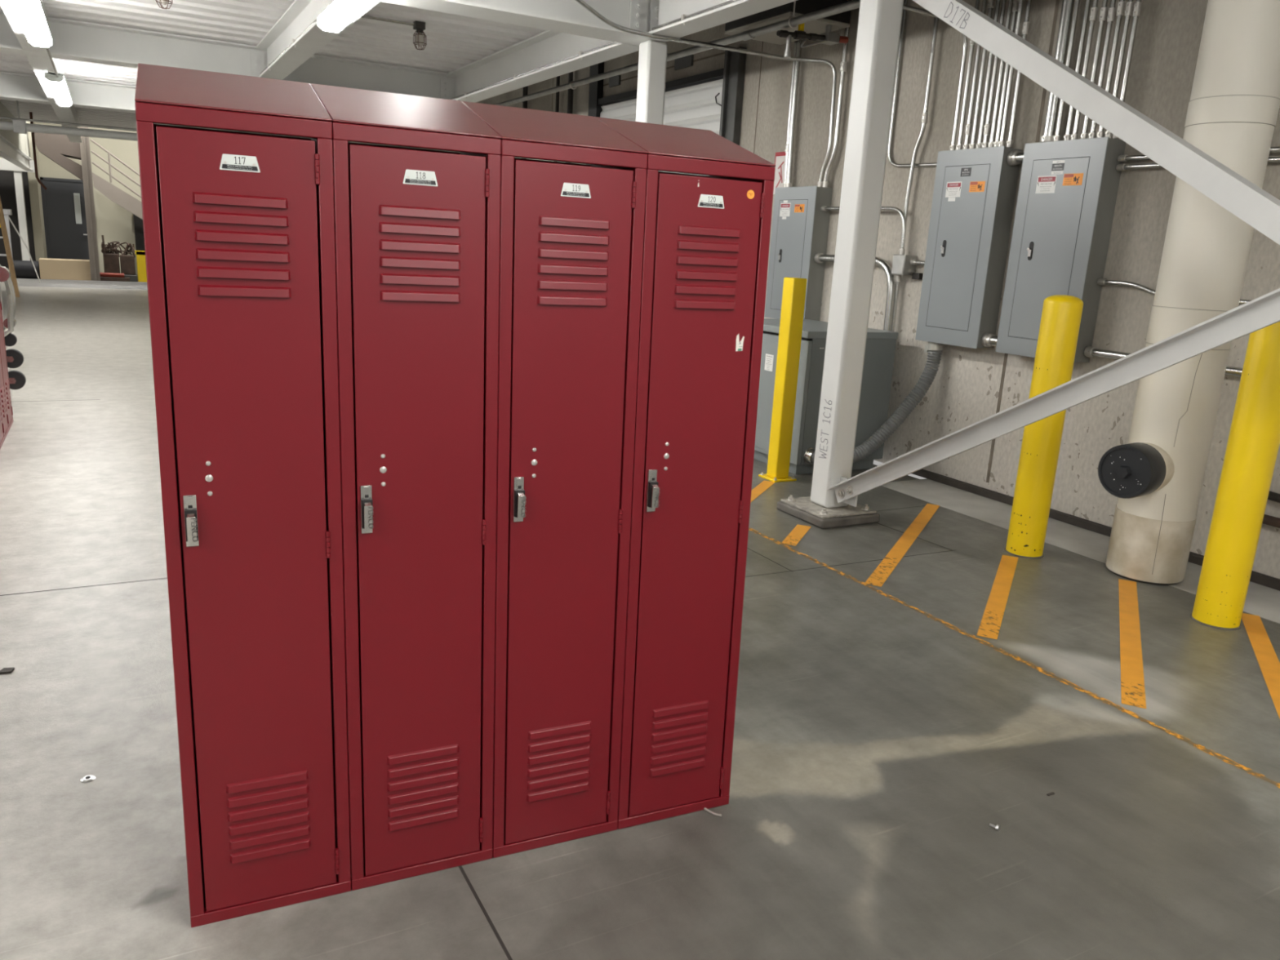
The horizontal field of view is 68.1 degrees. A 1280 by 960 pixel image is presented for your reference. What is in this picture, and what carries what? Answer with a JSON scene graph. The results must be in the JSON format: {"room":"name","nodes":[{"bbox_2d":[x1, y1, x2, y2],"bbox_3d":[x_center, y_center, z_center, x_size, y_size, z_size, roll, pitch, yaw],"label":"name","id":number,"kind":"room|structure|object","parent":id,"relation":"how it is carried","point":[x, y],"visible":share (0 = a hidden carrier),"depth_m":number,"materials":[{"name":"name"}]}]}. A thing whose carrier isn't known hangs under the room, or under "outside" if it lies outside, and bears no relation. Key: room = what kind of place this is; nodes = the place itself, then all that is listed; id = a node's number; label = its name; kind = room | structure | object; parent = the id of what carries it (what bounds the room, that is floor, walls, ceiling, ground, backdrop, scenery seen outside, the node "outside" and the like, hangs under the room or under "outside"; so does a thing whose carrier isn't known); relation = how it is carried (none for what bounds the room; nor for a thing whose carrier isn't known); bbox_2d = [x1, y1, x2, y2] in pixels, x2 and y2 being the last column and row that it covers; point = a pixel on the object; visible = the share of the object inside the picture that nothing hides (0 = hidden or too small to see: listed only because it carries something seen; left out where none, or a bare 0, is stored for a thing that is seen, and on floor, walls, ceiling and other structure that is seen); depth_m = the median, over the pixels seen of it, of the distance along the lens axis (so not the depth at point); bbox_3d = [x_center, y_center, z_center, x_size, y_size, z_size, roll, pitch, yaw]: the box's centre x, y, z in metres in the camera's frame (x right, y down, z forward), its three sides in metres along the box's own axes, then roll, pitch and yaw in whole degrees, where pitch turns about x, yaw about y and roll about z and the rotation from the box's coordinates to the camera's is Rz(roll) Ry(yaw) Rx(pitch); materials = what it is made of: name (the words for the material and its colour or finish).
{"room":"industrial warehouse","nodes":[
{"label":"industrial warehouse","id":0,"kind":"room"},
{"bbox_2d":[0,169,35,269],"bbox_3d":[-16.104,-5.391,19.120,6.470,2.300,0.100,-4,16,-28],"label":"wall","id":1,"kind":"structure","parent":0,"point":[7,188],"depth_m":20.45,"materials":[{"name":"paint"}]},
{"bbox_2d":[26,121,47,261],"bbox_3d":[-13.320,-7.126,20.732,0.160,5.200,1.200,-4,16,-28],"label":"wall","id":2,"kind":"structure","parent":0,"point":[35,193],"depth_m":20.58,"materials":[{"name":"paint"}]},
{"bbox_2d":[0,121,141,276],"bbox_3d":[-14.364,-7.236,20.942,13.500,5.200,0.200,-4,16,-28],"label":"wall","id":3,"kind":"structure","parent":0,"point":[114,222],"depth_m":22.10,"materials":[{"name":"paint"}]},
{"bbox_2d":[40,177,88,259],"bbox_3d":[-13.151,-5.814,21.809,0.980,2.160,0.150,-4,16,-28],"label":"door","id":4,"kind":"structure","parent":3,"relation":"in","point":[63,201],"depth_m":21.73,"materials":[{"name":"grey"}]},
{"bbox_2d":[0,278,1279,959],"bbox_3d":[-7.255,-1.133,8.601,13.470,0.003,30.450,-4,16,-28],"label":"floor","id":5,"kind":"structure","parent":0,"point":[878,744],"depth_m":2.54,"materials":[{"name":"concrete"}]},
{"bbox_2d":[0,347,8,438],"bbox_3d":[-4.007,-1.059,5.617,0.320,1.627,0.303,-4,16,-28],"label":"locker","id":6,"kind":"object","parent":5,"relation":"on","point":[2,396],"visible":0.91,"depth_m":5.83,"materials":[{"name":"red metal"}]},
{"bbox_2d":[0,297,13,430],"bbox_3d":[-4.152,-1.131,5.875,0.320,1.627,0.303,-4,16,-28],"label":"locker","id":7,"kind":"object","parent":5,"relation":"on","point":[2,346],"visible":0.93,"depth_m":6.05,"materials":[{"name":"red metal"}]},
{"bbox_2d":[0,197,19,297],"bbox_3d":[-10.388,-3.977,15.493,0.518,1.900,0.085,13,17,34],"label":"plank","id":8,"kind":"object","parent":5,"relation":"on","point":[2,223],"visible":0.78,"depth_m":15.50,"materials":[{"name":"brown wood"}]},
{"bbox_2d":[0,264,26,398],"bbox_3d":[-4.419,-1.026,6.624,0.161,1.000,0.650,-4,16,-28],"label":"steel dolly","id":9,"kind":"object","parent":5,"relation":"on","point":[15,358],"visible":0.74,"depth_m":6.53,"materials":[{"name":"grey"}]},
{"bbox_2d":[0,102,35,260],"bbox_3d":[-11.101,-5.264,15.745,1.240,4.200,9.760,-4,16,-28],"label":"platform","id":10,"kind":"object","parent":5,"relation":"on","point":[15,153],"visible":0.6,"depth_m":19.04,"materials":[{"name":"white metal"}]},
{"bbox_2d":[13,260,40,279],"bbox_3d":[-12.902,-4.421,19.887,0.490,0.370,0.370,-4,16,-28],"label":"roll","id":11,"kind":"object","parent":5,"relation":"on","point":[23,268],"visible":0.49,"depth_m":19.77,"materials":[{"name":"black"}]},
{"bbox_2d":[38,257,91,280],"bbox_3d":[-12.224,-4.502,20.244,1.030,0.420,0.500,-4,16,-28],"label":"cardboard box","id":12,"kind":"object","parent":5,"relation":"on","point":[50,268],"visible":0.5,"depth_m":20.01,"materials":[{"name":"cardboard"}]},
{"bbox_2d":[17,282,147,288],"bbox_3d":[-10.818,-3.792,18.511,2.280,0.060,0.090,-4,16,-28],"label":"stud","id":13,"kind":"object","parent":5,"relation":"on","point":[20,284],"visible":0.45,"depth_m":18.44,"materials":[{"name":"grey"}]},
{"bbox_2d":[34,132,142,219],"bbox_3d":[-10.961,-6.095,21.373,4.270,3.050,1.960,-4,16,-28],"label":"stair","id":14,"kind":"structure","parent":5,"relation":"on","point":[56,147],"depth_m":19.84,"materials":[{"name":"paint"}]},
{"bbox_2d":[78,126,100,280],"bbox_3d":[-11.353,-5.787,19.505,0.170,3.400,0.220,-4,16,-28],"label":"post","id":15,"kind":"object","parent":5,"relation":"on","point":[85,145],"visible":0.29,"depth_m":19.52,"materials":[{"name":"metal"}]},
{"bbox_2d":[101,235,137,281],"bbox_3d":[-11.435,-4.854,20.766,0.664,0.981,0.600,-4,16,-28],"label":"bin","id":16,"kind":"object","parent":5,"relation":"on","point":[111,259],"visible":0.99,"depth_m":20.65,"materials":[{"name":"metal"}]},
{"bbox_2d":[134,62,351,927],"bbox_3d":[-0.763,0.046,1.858,0.304,1.627,0.320,-3,14,-25],"label":"locker","id":17,"kind":"object","parent":5,"relation":"on","point":[239,227],"visible":1,"depth_m":1.73,"materials":[{"name":"red metal"}]},
{"bbox_2d":[311,83,501,890],"bbox_3d":[-0.488,0.030,1.987,0.304,1.627,0.320,-3,14,-25],"label":"locker","id":18,"kind":"object","parent":5,"relation":"on","point":[417,230],"visible":0.98,"depth_m":1.85,"materials":[{"name":"red metal"}]},
{"bbox_2d":[461,101,648,857],"bbox_3d":[-0.212,0.013,2.116,0.304,1.627,0.320,-3,14,-25],"label":"locker","id":19,"kind":"object","parent":5,"relation":"on","point":[571,235],"visible":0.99,"depth_m":1.98,"materials":[{"name":"red metal"}]},
{"bbox_2d":[635,40,667,171],"bbox_3d":[0.019,-1.668,6.760,0.152,2.700,0.152,-4,16,-28],"label":"steel column","id":20,"kind":"structure","parent":5,"relation":"on","point":[652,58],"depth_m":6.44,"materials":[{"name":"metal"}]},
{"bbox_2d":[377,0,668,45],"bbox_3d":[-5.191,-2.721,3.570,12.140,0.295,0.300,-4,16,-28],"label":"girder","id":21,"kind":"object","parent":20,"relation":"on","point":[566,16],"visible":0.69,"depth_m":6.12,"materials":[{"name":"white metal"}]},
{"bbox_2d":[0,0,49,52],"bbox_3d":[-4.248,-3.371,6.437,0.200,0.295,3.950,-4,16,-28],"label":"beam","id":22,"kind":"structure","parent":21,"relation":"attached to","point":[6,5],"depth_m":7.23,"materials":[{"name":"white metal"}]},
{"bbox_2d":[9,0,52,48],"bbox_3d":[-4.121,-3.153,6.380,0.162,0.088,2.450,-4,16,-28],"label":"fluorescent light","id":23,"kind":"object","parent":22,"relation":"attached to","point":[29,13],"visible":1,"depth_m":6.53,"materials":[{"name":"white plastic"}]},
{"bbox_2d":[256,0,379,79],"bbox_3d":[-2.597,-3.497,7.328,0.200,0.295,3.950,-4,16,-28],"label":"beam","id":24,"kind":"structure","parent":21,"relation":"attached to","point":[300,14],"depth_m":7.57,"materials":[{"name":"white metal"}]},
{"bbox_2d":[448,30,639,102],"bbox_3d":[-0.964,-3.622,8.209,0.200,0.295,3.950,-4,16,-28],"label":"beam","id":25,"kind":"structure","parent":21,"relation":"attached to","point":[545,47],"depth_m":8.12,"materials":[{"name":"white metal"}]},
{"bbox_2d":[0,9,457,99],"bbox_3d":[-7.221,-3.722,7.191,12.140,0.295,0.300,-4,16,-28],"label":"girder","id":26,"kind":"object","parent":25,"relation":"attached to","point":[73,40],"visible":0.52,"depth_m":8.85,"materials":[{"name":"white metal"}]},
{"bbox_2d":[450,41,617,99],"bbox_3d":[-1.057,-3.493,8.210,0.036,0.055,3.800,-4,16,-28],"label":"conduit","id":27,"kind":"object","parent":25,"relation":"attached to","point":[580,53],"visible":0.91,"depth_m":7.76,"materials":[{"name":"silver metal"}]},
{"bbox_2d":[594,116,775,829],"bbox_3d":[0.064,-0.003,2.246,0.304,1.627,0.320,-3,14,-25],"label":"locker","id":28,"kind":"object","parent":5,"relation":"on","point":[706,237],"visible":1,"depth_m":2.11,"materials":[{"name":"red metal"}]},
{"bbox_2d":[758,277,807,482],"bbox_3d":[0.884,-0.600,5.717,0.167,1.218,0.170,-4,16,-28],"label":"bollard","id":29,"kind":"object","parent":5,"relation":"on","point":[793,296],"visible":1,"depth_m":5.68,"materials":[{"name":"metal"}]},
{"bbox_2d":[781,524,811,546],"bbox_3d":[0.777,0.272,4.696,0.072,0.001,0.373,8,15,20],"label":"tape","id":30,"kind":"object","parent":5,"relation":"on","point":[798,531],"visible":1,"depth_m":4.68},
{"bbox_2d":[753,318,898,474],"bbox_3d":[1.094,-0.591,6.386,0.730,0.905,0.920,-4,16,-28],"label":"transformer","id":31,"kind":"object","parent":5,"relation":"on","point":[880,347],"visible":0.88,"depth_m":6.05,"materials":[{"name":"grey"}]},
{"bbox_2d":[776,0,903,528],"bbox_3d":[1.077,-1.115,4.745,0.390,2.700,0.400,-4,16,-28],"label":"steel column","id":32,"kind":"structure","parent":5,"relation":"on","point":[879,23],"depth_m":4.71,"materials":[{"name":"metal"}]},
{"bbox_2d":[647,0,797,37],"bbox_3d":[1.050,-2.629,4.619,0.200,0.295,3.880,-4,16,-28],"label":"beam","id":33,"kind":"structure","parent":32,"relation":"on","point":[668,10],"depth_m":5.81,"materials":[{"name":"white metal"}]},
{"bbox_2d":[826,288,1279,502],"bbox_3d":[1.983,-0.533,3.022,0.055,2.276,3.907,-4,16,-28],"label":"diagonal brace","id":34,"kind":"object","parent":32,"relation":"attached to","point":[1264,311],"visible":1,"depth_m":3.61,"materials":[{"name":"silver metal"}]},
{"bbox_2d":[912,0,1279,244],"bbox_3d":[2.112,-0.812,3.070,0.076,2.306,3.911,-4,16,-28],"label":"diagonal brace","id":35,"kind":"object","parent":32,"relation":"attached to","point":[1251,203],"visible":1,"depth_m":3.52,"materials":[{"name":"grey"}]},
{"bbox_2d":[865,503,939,586],"bbox_3d":[1.338,0.294,4.730,0.072,0.001,1.601,10,15,24],"label":"tape","id":36,"kind":"object","parent":5,"relation":"on","point":[877,578],"visible":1,"depth_m":4.58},
{"bbox_2d":[977,555,1017,639],"bbox_3d":[1.535,0.476,4.033,0.072,0.001,1.144,9,15,24],"label":"tape","id":37,"kind":"object","parent":5,"relation":"on","point":[990,624],"visible":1,"depth_m":3.94,"materials":[{"name":"paint"}]},
{"bbox_2d":[748,527,1279,788],"bbox_3d":[1.372,0.650,3.288,0.032,0.001,4.800,-4,16,-28],"label":"tape","id":38,"kind":"object","parent":5,"relation":"on","point":[1203,748],"visible":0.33,"depth_m":3.23,"materials":[{"name":"paint"}]},
{"bbox_2d":[1004,294,1083,558],"bbox_3d":[1.905,-0.245,4.466,0.180,1.237,0.180,-4,16,-28],"label":"bollard","id":39,"kind":"object","parent":5,"relation":"on","point":[1061,314],"visible":1,"depth_m":4.41,"materials":[{"name":"metal"}]},
{"bbox_2d":[1118,578,1146,708],"bbox_3d":[1.893,0.589,3.655,0.072,0.001,1.419,10,15,24],"label":"tape","id":40,"kind":"object","parent":5,"relation":"on","point":[1133,694],"visible":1,"depth_m":3.50,"materials":[{"name":"paint"}]},
{"bbox_2d":[1097,0,1279,585],"bbox_3d":[2.398,-2.067,3.696,0.538,5.190,0.328,-10,19,-43],"label":"insulated pipe","id":41,"kind":"object","parent":5,"relation":"on","point":[1157,477],"visible":0.84,"depth_m":3.98,"materials":[{"name":"grey"}]},
{"bbox_2d":[1190,321,1279,630],"bbox_3d":[2.361,-0.027,3.682,0.180,1.237,0.180,-4,16,-28],"label":"bollard","id":42,"kind":"object","parent":5,"relation":"on","point":[1253,443],"visible":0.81,"depth_m":3.64,"materials":[{"name":"metal"}]},
{"bbox_2d":[1241,613,1279,719],"bbox_3d":[2.186,0.707,3.238,1.322,0.001,0.974,-4,16,-28],"label":"tape","id":43,"kind":"object","parent":5,"relation":"on","point":[1268,662],"visible":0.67,"depth_m":3.51,"materials":[{"name":"paint"}]},
{"bbox_2d":[351,0,1279,578],"bbox_3d":[-1.085,-4.122,11.264,0.270,5.200,30.500,-4,16,-28],"label":"wall","id":44,"kind":"structure","parent":0,"point":[970,386],"depth_m":5.59,"materials":[{"name":"concrete"}]},
{"bbox_2d":[586,46,746,175],"bbox_3d":[0.086,-2.496,8.997,0.201,3.250,2.780,-5,16,-29],"label":"door","id":45,"kind":"structure","parent":44,"relation":"in","point":[712,100],"depth_m":8.14,"materials":[{"name":"metal"}]},
{"bbox_2d":[773,151,786,194],"bbox_3d":[1.078,-2.356,7.263,0.002,0.310,0.170,-4,16,-28],"label":"notice","id":46,"kind":"object","parent":44,"relation":"attached to","point":[780,159],"visible":0.63,"depth_m":7.27,"materials":[{"name":"white paper"}]},
{"bbox_2d":[764,186,832,320],"bbox_3d":[1.163,-1.673,7.029,0.162,0.959,0.492,-4,16,-28],"label":"electrical panel","id":47,"kind":"object","parent":44,"relation":"attached to","point":[800,228],"visible":0.98,"depth_m":6.91,"materials":[{"name":"grey"}]},
{"bbox_2d":[575,0,836,186],"bbox_3d":[0.423,-2.596,6.427,1.903,1.041,0.222,-1,14,-16],"label":"conduit","id":48,"kind":"object","parent":47,"relation":"attached to","point":[582,2],"visible":0.95,"depth_m":6.49,"materials":[{"name":"silver metal"}]},
{"bbox_2d":[782,40,796,187],"bbox_3d":[1.178,-3.825,6.736,0.046,3.359,0.064,-4,16,-28],"label":"conduit","id":49,"kind":"object","parent":47,"relation":"attached to","point":[786,149],"visible":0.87,"depth_m":7.01,"materials":[{"name":"silver metal"}]},
{"bbox_2d":[785,40,802,186],"bbox_3d":[1.196,-3.816,6.704,0.057,3.359,0.074,-4,16,-28],"label":"conduit","id":50,"kind":"object","parent":47,"relation":"attached to","point":[788,184],"visible":0.81,"depth_m":6.98,"materials":[{"name":"silver metal"}]},
{"bbox_2d":[822,12,851,186],"bbox_3d":[1.425,-3.708,6.316,0.052,3.360,0.117,-4,16,-28],"label":"conduit","id":51,"kind":"object","parent":47,"relation":"attached to","point":[843,64],"visible":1,"depth_m":6.55,"materials":[{"name":"silver metal"}]},
{"bbox_2d":[813,253,895,331],"bbox_3d":[1.456,-1.163,6.557,0.079,0.774,0.822,-4,16,-28],"label":"conduit","id":52,"kind":"object","parent":47,"relation":"attached to","point":[819,257],"visible":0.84,"depth_m":6.21,"materials":[{"name":"silver metal"}]},
{"bbox_2d":[891,254,917,275],"bbox_3d":[1.707,-1.391,6.120,0.109,0.126,0.110,-4,16,-28],"label":"junction box","id":53,"kind":"object","parent":44,"relation":"attached to","point":[901,265],"visible":1,"depth_m":6.08,"materials":[{"name":"silver metal"}]},
{"bbox_2d":[820,205,906,254],"bbox_3d":[1.494,-1.698,6.407,0.042,0.311,0.862,-4,16,-28],"label":"conduit","id":54,"kind":"object","parent":53,"relation":"attached to","point":[901,251],"visible":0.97,"depth_m":6.08,"materials":[{"name":"silver metal"}]},
{"bbox_2d":[900,17,938,243],"bbox_3d":[1.813,-3.296,5.661,0.042,3.805,0.104,-4,16,-28],"label":"conduit","id":55,"kind":"object","parent":53,"relation":"attached to","point":[925,114],"visible":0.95,"depth_m":5.88,"materials":[{"name":"silver metal"}]},
{"bbox_2d":[887,0,937,167],"bbox_3d":[1.849,-3.561,5.619,0.040,3.268,0.582,-4,16,-28],"label":"conduit","id":56,"kind":"object","parent":44,"relation":"attached to","point":[892,162],"visible":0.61,"depth_m":6.10,"materials":[{"name":"silver metal"}]},
{"bbox_2d":[915,146,1022,348],"bbox_3d":[1.938,-1.374,5.637,0.162,1.126,0.495,-4,16,-28],"label":"electrical panel","id":57,"kind":"object","parent":44,"relation":"attached to","point":[975,189],"visible":1,"depth_m":5.54,"materials":[{"name":"grey"}]},
{"bbox_2d":[803,342,943,464],"bbox_3d":[1.462,-0.468,5.873,0.842,0.803,0.202,0,14,-11],"label":"conduit","id":58,"kind":"object","parent":57,"relation":"attached to","point":[934,350],"visible":0.8,"depth_m":5.87,"materials":[{"name":"grey"}]},
{"bbox_2d":[902,4,967,150],"bbox_3d":[1.425,-2.303,5.358,1.096,0.752,0.033,-4,15,-27],"label":"conduit","id":59,"kind":"object","parent":57,"relation":"attached to","point":[953,146],"visible":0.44,"depth_m":5.58,"materials":[{"name":"silver metal"}]},
{"bbox_2d":[955,0,980,150],"bbox_3d":[1.985,-3.506,5.265,0.039,3.190,0.033,-4,16,-28],"label":"conduit","id":60,"kind":"object","parent":57,"relation":"attached to","point":[972,43],"visible":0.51,"depth_m":5.56,"materials":[{"name":"silver metal"}]},
{"bbox_2d":[962,0,986,149],"bbox_3d":[2.010,-3.494,5.220,0.039,3.190,0.033,-4,16,-28],"label":"conduit","id":61,"kind":"object","parent":57,"relation":"attached to","point":[968,126],"visible":0.8,"depth_m":5.52,"materials":[{"name":"silver metal"}]},
{"bbox_2d":[968,0,994,148],"bbox_3d":[2.034,-3.482,5.178,0.039,3.190,0.033,-4,16,-28],"label":"conduit","id":62,"kind":"object","parent":57,"relation":"attached to","point":[991,2],"visible":0.68,"depth_m":5.47,"materials":[{"name":"silver metal"}]},
{"bbox_2d":[976,0,1000,148],"bbox_3d":[2.058,-3.470,5.135,0.039,3.190,0.033,-4,16,-28],"label":"conduit","id":63,"kind":"object","parent":57,"relation":"attached to","point":[979,144],"visible":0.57,"depth_m":5.43,"materials":[{"name":"silver metal"}]},
{"bbox_2d":[982,0,1006,147],"bbox_3d":[2.078,-3.461,5.100,0.039,3.190,0.033,-4,16,-28],"label":"conduit","id":64,"kind":"object","parent":57,"relation":"attached to","point":[987,126],"visible":0.8,"depth_m":5.40,"materials":[{"name":"silver metal"}]},
{"bbox_2d":[987,0,1013,146],"bbox_3d":[2.100,-3.450,5.060,0.039,3.190,0.033,-4,16,-28],"label":"conduit","id":65,"kind":"object","parent":57,"relation":"attached to","point":[991,142],"visible":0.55,"depth_m":5.36,"materials":[{"name":"silver metal"}]},
{"bbox_2d":[993,0,1018,146],"bbox_3d":[2.119,-3.440,5.026,0.039,3.190,0.033,-4,16,-28],"label":"conduit","id":66,"kind":"object","parent":57,"relation":"attached to","point":[1015,2],"visible":0.79,"depth_m":5.32,"materials":[{"name":"silver metal"}]},
{"bbox_2d":[998,0,1024,146],"bbox_3d":[2.135,-3.433,4.998,0.039,3.190,0.033,-4,16,-28],"label":"conduit","id":67,"kind":"object","parent":57,"relation":"attached to","point":[1002,142],"visible":0.56,"depth_m":5.32,"materials":[{"name":"silver metal"}]},
{"bbox_2d":[1006,0,1031,147],"bbox_3d":[2.162,-3.419,4.949,0.039,3.190,0.033,-4,16,-28],"label":"conduit","id":68,"kind":"object","parent":57,"relation":"attached to","point":[1026,24],"visible":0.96,"depth_m":5.25,"materials":[{"name":"silver metal"}]},
{"bbox_2d":[995,136,1125,362],"bbox_3d":[2.242,-1.226,5.094,0.162,1.130,0.505,-4,16,-28],"label":"electrical panel","id":69,"kind":"object","parent":44,"relation":"attached to","point":[1068,192],"visible":0.99,"depth_m":5.00,"materials":[{"name":"grey"}]},
{"bbox_2d":[1040,0,1075,142],"bbox_3d":[2.284,-3.360,4.731,0.089,3.187,0.083,-4,16,-28],"label":"conduit","id":70,"kind":"object","parent":69,"relation":"attached to","point":[1067,9],"visible":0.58,"depth_m":4.99,"materials":[{"name":"silver metal"}]},
{"bbox_2d":[1053,0,1079,141],"bbox_3d":[2.311,-3.347,4.684,0.039,3.187,0.033,-4,16,-28],"label":"conduit","id":71,"kind":"object","parent":69,"relation":"attached to","point":[1057,137],"visible":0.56,"depth_m":4.95,"materials":[{"name":"silver metal"}]},
{"bbox_2d":[1063,0,1090,140],"bbox_3d":[2.342,-3.332,4.629,0.039,3.187,0.033,-4,16,-28],"label":"conduit","id":72,"kind":"object","parent":69,"relation":"attached to","point":[1067,136],"visible":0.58,"depth_m":4.90,"materials":[{"name":"silver metal"}]},
{"bbox_2d":[1071,0,1097,139],"bbox_3d":[2.363,-3.322,4.591,0.039,3.187,0.033,-4,16,-28],"label":"conduit","id":73,"kind":"object","parent":69,"relation":"attached to","point":[1093,15],"visible":0.75,"depth_m":4.86,"materials":[{"name":"silver metal"}]},
{"bbox_2d":[1080,0,1107,138],"bbox_3d":[2.390,-3.308,4.543,0.039,3.187,0.033,-4,16,-28],"label":"conduit","id":74,"kind":"object","parent":69,"relation":"attached to","point":[1103,14],"visible":0.74,"depth_m":4.81,"materials":[{"name":"silver metal"}]},
{"bbox_2d":[1088,0,1115,137],"bbox_3d":[2.413,-3.297,4.502,0.039,3.187,0.033,-4,16,-28],"label":"conduit","id":75,"kind":"object","parent":69,"relation":"attached to","point":[1111,14],"visible":0.74,"depth_m":4.77,"materials":[{"name":"silver metal"}]},
{"bbox_2d":[1096,0,1124,137],"bbox_3d":[2.435,-3.286,4.462,0.039,3.187,0.033,-4,16,-28],"label":"conduit","id":76,"kind":"object","parent":69,"relation":"attached to","point":[1121,5],"visible":0.75,"depth_m":4.73,"materials":[{"name":"silver metal"}]},
{"bbox_2d":[1104,0,1133,137],"bbox_3d":[2.458,-3.275,4.422,0.039,3.187,0.033,-4,16,-28],"label":"conduit","id":77,"kind":"object","parent":69,"relation":"attached to","point":[1129,6],"visible":0.77,"depth_m":4.69,"materials":[{"name":"silver metal"}]},
{"bbox_2d":[1112,0,1142,138],"bbox_3d":[2.479,-3.264,4.384,0.039,3.187,0.033,-4,16,-28],"label":"conduit","id":78,"kind":"object","parent":69,"relation":"attached to","point":[1137,6],"visible":0.68,"depth_m":4.66,"materials":[{"name":"silver metal"}]},
{"bbox_2d":[911,468,1279,591],"bbox_3d":[3.291,0.673,3.545,0.045,0.042,11.000,-4,16,-28],"label":"baseboard","id":79,"kind":"structure","parent":44,"relation":"attached to","point":[1264,580],"depth_m":5.21,"materials":[{"name":"rubber"}]},
{"bbox_2d":[1084,346,1242,377],"bbox_3d":[3.440,-0.153,3.107,0.065,0.056,4.503,-4,16,-28],"label":"conduit","id":80,"kind":"object","parent":44,"relation":"attached to","point":[1090,351],"visible":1,"depth_m":4.87,"materials":[{"name":"silver metal"}]},
{"bbox_2d":[1097,278,1251,305],"bbox_3d":[3.459,-0.483,3.026,0.042,0.079,4.503,-4,16,-28],"label":"conduit","id":81,"kind":"object","parent":44,"relation":"attached to","point":[1104,282],"visible":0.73,"depth_m":4.77,"materials":[{"name":"silver metal"}]},
{"bbox_2d":[1115,155,1279,170],"bbox_3d":[3.491,-1.056,2.886,0.042,0.034,4.503,-4,16,-28],"label":"conduit","id":82,"kind":"object","parent":44,"relation":"attached to","point":[1123,166],"visible":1,"depth_m":4.67,"materials":[{"name":"silver metal"}]},
{"bbox_3d":[-6.882,-6.276,7.477,13.750,0.150,30.600,-4,16,-28],"label":"ceiling","id":83,"kind":"structure","parent":0,"visible":0},
{"bbox_2d":[494,0,860,106],"bbox_3d":[-0.877,-5.035,9.241,0.076,2.425,12.700,-4,16,-28],"label":"pipe","id":84,"kind":"object","parent":83,"relation":"hanging from","point":[793,23],"visible":0.71,"depth_m":6.69,"materials":[{"name":"silver metal"}]},
{"bbox_2d":[724,0,852,44],"bbox_3d":[1.069,-4.245,6.276,0.500,2.338,0.770,-4,16,-28],"label":"heater","id":85,"kind":"object","parent":83,"relation":"hanging from","point":[840,20],"visible":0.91,"depth_m":6.32,"materials":[{"name":"black"}]},
{"bbox_2d":[776,22,848,57],"bbox_3d":[1.147,-2.919,6.309,0.573,0.240,0.090,-4,16,-28],"label":"pipe","id":86,"kind":"object","parent":85,"relation":"attached to","point":[828,37],"visible":1,"depth_m":6.27,"materials":[{"name":"black metal"}]},
{"bbox_3d":[-4.436,-4.183,10.512,0.162,0.088,2.440,-4,16,-28],"label":"fluorescent light","id":87,"kind":"object","parent":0,"visible":0},
{"bbox_3d":[-4.618,-4.493,10.932,0.200,0.295,3.910,-4,16,-28],"label":"beam","id":88,"kind":"structure","parent":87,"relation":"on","visible":0},
{"bbox_2d":[0,0,546,137],"bbox_3d":[-6.497,-3.577,5.785,12.260,0.160,25.900,-4,16,-28],"label":"ceiling","id":89,"kind":"structure","parent":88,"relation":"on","point":[454,42],"depth_m":8.22,"materials":[{"name":"paint"}]},
{"bbox_2d":[25,54,66,102],"bbox_3d":[-6.269,-4.367,10.041,0.200,0.295,3.910,-4,16,-28],"label":"beam","id":90,"kind":"structure","parent":89,"relation":"attached to","point":[39,64],"depth_m":9.30,"materials":[{"name":"white metal"}]},
{"bbox_2d":[44,71,71,106],"bbox_3d":[-6.332,-4.243,10.323,0.162,0.088,2.450,-4,16,-28],"label":"fluorescent light","id":91,"kind":"object","parent":90,"relation":"attached to","point":[58,86],"visible":1,"depth_m":9.87,"materials":[{"name":"white plastic"}]},
{"bbox_2d":[0,70,135,112],"bbox_3d":[-9.232,-4.713,10.778,12.140,0.295,0.300,-4,16,-28],"label":"girder","id":92,"kind":"object","parent":89,"relation":"attached to","point":[14,86],"visible":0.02,"depth_m":11.92,"materials":[{"name":"white metal"}]},
{"bbox_2d":[50,103,82,142],"bbox_3d":[-8.999,-5.713,14.910,0.200,0.295,6.934,-4,16,-28],"label":"beam","id":93,"kind":"structure","parent":92,"relation":"attached to","point":[64,114],"depth_m":13.86,"materials":[{"name":"white metal"}]},
{"bbox_2d":[360,14,426,49],"bbox_3d":[-2.019,-3.551,7.478,0.675,0.206,0.110,-4,16,-28],"label":"lamp","id":94,"kind":"object","parent":89,"relation":"hanging from","point":[420,26],"visible":0.99,"depth_m":7.57,"materials":[{"name":"black metal"}]},
{"bbox_3d":[-0.583,-2.505,3.737,0.200,0.295,3.880,-4,16,-28],"label":"beam","id":95,"kind":"structure","parent":89,"relation":"attached to","visible":0},
{"bbox_2d":[317,0,377,33],"bbox_3d":[-1.469,-2.721,5.221,0.162,0.088,2.440,-4,16,-28],"label":"fluorescent light","id":96,"kind":"object","parent":95,"relation":"attached to","point":[340,13],"visible":1,"depth_m":5.80,"materials":[{"name":"white plastic"}]},
{"bbox_3d":[-5.715,-5.964,16.682,0.200,0.295,6.934,-4,16,-28],"label":"beam","id":97,"kind":"structure","parent":89,"relation":"attached to","visible":0},
{"bbox_2d":[0,100,137,141],"bbox_3d":[-10.205,-5.234,13.202,11.201,0.533,0.140,-4,16,-28],"label":"pipe","id":98,"kind":"object","parent":97,"relation":"hanging from","point":[18,125],"visible":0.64,"depth_m":14.07,"materials":[{"name":"white metal"}]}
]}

